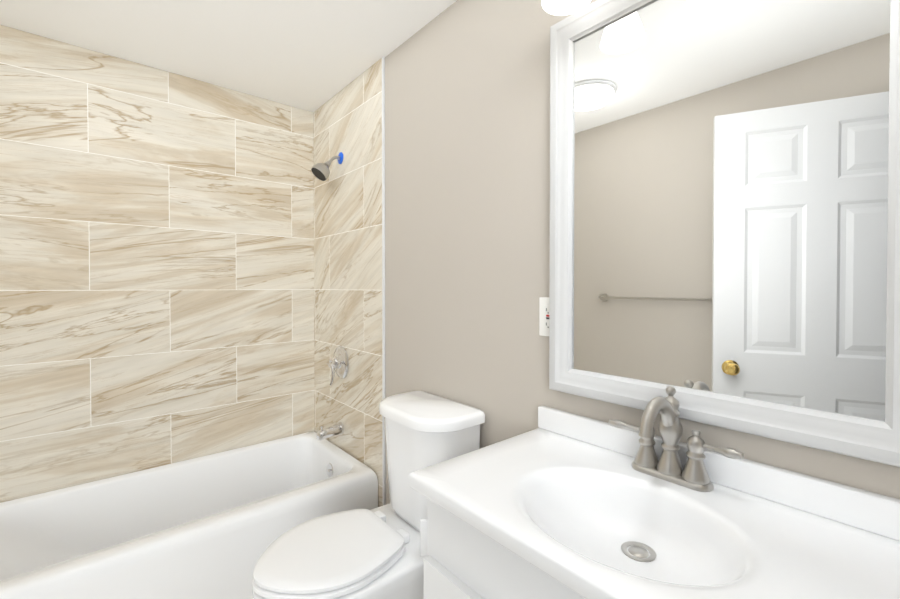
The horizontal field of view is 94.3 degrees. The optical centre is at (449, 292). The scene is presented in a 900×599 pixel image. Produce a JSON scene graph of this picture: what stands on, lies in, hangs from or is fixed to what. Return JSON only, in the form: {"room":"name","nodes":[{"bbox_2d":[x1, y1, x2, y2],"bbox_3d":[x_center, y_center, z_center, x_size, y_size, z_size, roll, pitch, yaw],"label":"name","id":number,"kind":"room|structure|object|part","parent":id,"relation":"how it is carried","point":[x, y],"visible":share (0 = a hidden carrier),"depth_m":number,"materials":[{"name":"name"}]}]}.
{"room":"bathroom","nodes":[
{"label":"bathroom","id":0,"kind":"room"},
{"bbox_2d":[0,0,456,111],"bbox_3d":[-0.590,-1.118,1.084,1.720,0.100,2.695,-1,1,-40],"label":"ceiling","id":1,"kind":"structure","parent":0,"point":[311,55],"depth_m":1.74,"materials":[{"name":"white paint"}]},
{"bbox_2d":[385,0,899,504],"bbox_3d":[0.027,0.085,1.624,0.100,2.320,2.695,-1,1,-40],"label":"wall","id":2,"kind":"structure","parent":0,"point":[467,184],"depth_m":1.45,"materials":[{"name":"paint"}]},
{"bbox_2d":[313,58,382,506],"bbox_3d":[-0.564,0.079,2.230,0.010,2.319,0.784,-1,1,-40],"label":"wall tile","id":3,"kind":"structure","parent":2,"relation":"attached to","point":[347,119],"depth_m":2.15,"materials":[{"name":"beige tile"}]},
{"bbox_2d":[311,152,342,180],"bbox_3d":[-0.646,-0.667,2.188,0.158,0.167,0.091,-1,1,-40],"label":"shower head","id":4,"kind":"object","parent":3,"relation":"attached to","point":[321,171],"visible":1,"depth_m":2.16},
{"bbox_2d":[316,422,343,440],"bbox_3d":[-0.637,0.736,2.212,0.134,0.073,0.064,-1,1,-40],"label":"tub spout","id":5,"kind":"object","parent":3,"relation":"attached to","point":[330,431],"visible":1,"depth_m":2.19,"materials":[{"name":"silver metal"}]},
{"bbox_2d":[327,346,348,385],"bbox_3d":[-0.621,0.385,2.221,0.092,0.192,0.174,-1,1,-40],"label":"shower valve","id":6,"kind":"object","parent":3,"relation":"attached to","point":[338,363],"visible":1,"depth_m":2.21,"materials":[{"name":"silver metal"}]},
{"bbox_3d":[-0.620,0.423,2.183,0.043,0.117,0.068,-1,1,-40],"label":"lever","id":7,"kind":"part","parent":6,"relation":"part of","materials":[{"name":"silver metal"}]},
{"bbox_2d":[382,57,385,505],"bbox_3d":[-0.306,0.082,1.927,0.012,2.319,0.010,-1,1,-40],"label":"trim","id":8,"kind":"structure","parent":2,"relation":"attached to","point":[383,270],"depth_m":1.92,"materials":[{"name":"white"}]},
{"bbox_2d":[539,297,548,335],"bbox_3d":[0.291,0.072,1.228,0.009,0.115,0.070,-1,1,-40],"label":"outlet","id":9,"kind":"object","parent":2,"relation":"attached to","point":[543,316],"visible":0.56,"depth_m":1.24,"materials":[{"name":"white plastic"}]},
{"bbox_2d":[542,0,590,15],"bbox_3d":[0.465,-0.818,0.860,0.208,0.225,0.580,-1,1,-40],"label":"sconce","id":10,"kind":"object","parent":2,"relation":"attached to","point":[560,7],"visible":1,"depth_m":1.05,"materials":[{"name":"white glass"}]},
{"bbox_2d":[549,0,899,466],"bbox_3d":[0.529,-0.236,0.919,0.030,1.035,0.736,-1,1,-40],"label":"mirror","id":11,"kind":"object","parent":2,"relation":"attached to","point":[724,213],"visible":0.98,"depth_m":0.86,"materials":[{"name":"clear mirror"}]},
{"bbox_3d":[-0.590,1.302,1.112,1.720,0.100,2.695,-1,1,-40],"label":"floor","id":12,"kind":"structure","parent":0,"visible":0},
{"bbox_2d":[0,431,377,598],"bbox_3d":[-1.149,1.044,1.765,1.496,0.400,0.748,-1,1,-40],"label":"bathtub","id":13,"kind":"object","parent":12,"relation":"on","point":[214,526],"visible":0.88,"depth_m":1.74,"materials":[{"name":"white ceramic"}]},
{"bbox_2d":[252,391,484,598],"bbox_3d":[-0.262,0.825,1.344,0.690,0.848,0.401,-1,1,-40],"label":"toilet","id":14,"kind":"object","parent":12,"relation":"on","point":[380,552],"visible":0.81,"depth_m":1.31,"materials":[{"name":"white ceramic"}]},
{"bbox_3d":[-0.372,0.798,1.265,0.420,0.020,0.368,-1,1,-40],"label":"seat","id":15,"kind":"part","parent":14,"relation":"part of","materials":[{"name":"white plastic"}]},
{"bbox_3d":[-0.372,0.775,1.264,0.414,0.022,0.362,-1,1,-40],"label":"seat lid","id":16,"kind":"part","parent":14,"relation":"part of","materials":[{"name":"white plastic"}]},
{"bbox_3d":[-0.067,0.737,1.295,0.090,0.110,0.073,-1,1,-40],"label":"lever","id":17,"kind":"part","parent":14,"relation":"part of","materials":[{"name":"white plastic"}]},
{"bbox_3d":[-0.087,0.625,1.493,0.212,0.360,0.366,-1,1,-40],"label":"tank","id":18,"kind":"part","parent":14,"relation":"part of","materials":[{"name":"white ceramic"}]},
{"bbox_3d":[-0.091,0.421,1.487,0.238,0.045,0.398,-1,1,-40],"label":"tank lid","id":19,"kind":"part","parent":14,"relation":"part of","materials":[{"name":"white ceramic"}]},
{"bbox_2d":[408,386,899,598],"bbox_3d":[0.350,0.731,0.795,0.488,1.048,0.797,-1,1,-40],"label":"bathroom vanity","id":20,"kind":"object","parent":12,"relation":"on","point":[558,504],"visible":1,"depth_m":0.81,"materials":[{"name":"white ceramic"}]},
{"bbox_3d":[0.067,0.873,0.792,0.018,0.565,0.367,-1,1,-40],"label":"door","id":21,"kind":"part","parent":20,"relation":"part of","materials":[{"name":"white wood"}]},
{"bbox_2d":[608,386,743,491],"bbox_3d":[0.444,0.305,0.881,0.162,0.198,0.279,-1,1,-40],"label":"faucet","id":22,"kind":"object","parent":20,"relation":"on","point":[643,460],"depth_m":0.89,"materials":[{"name":"silver metal"}]},
{"bbox_3d":[-1.432,0.080,2.085,1.520,2.320,0.100,-1,1,-40],"label":"wall","id":23,"kind":"structure","parent":0,"visible":0},
{"bbox_2d":[0,25,314,502],"bbox_3d":[-1.396,0.081,2.043,1.520,2.319,0.010,-1,1,-40],"label":"wall tile","id":24,"kind":"structure","parent":23,"relation":"attached to","point":[156,267],"depth_m":1.98,"materials":[{"name":"beige tile"}]}
]}

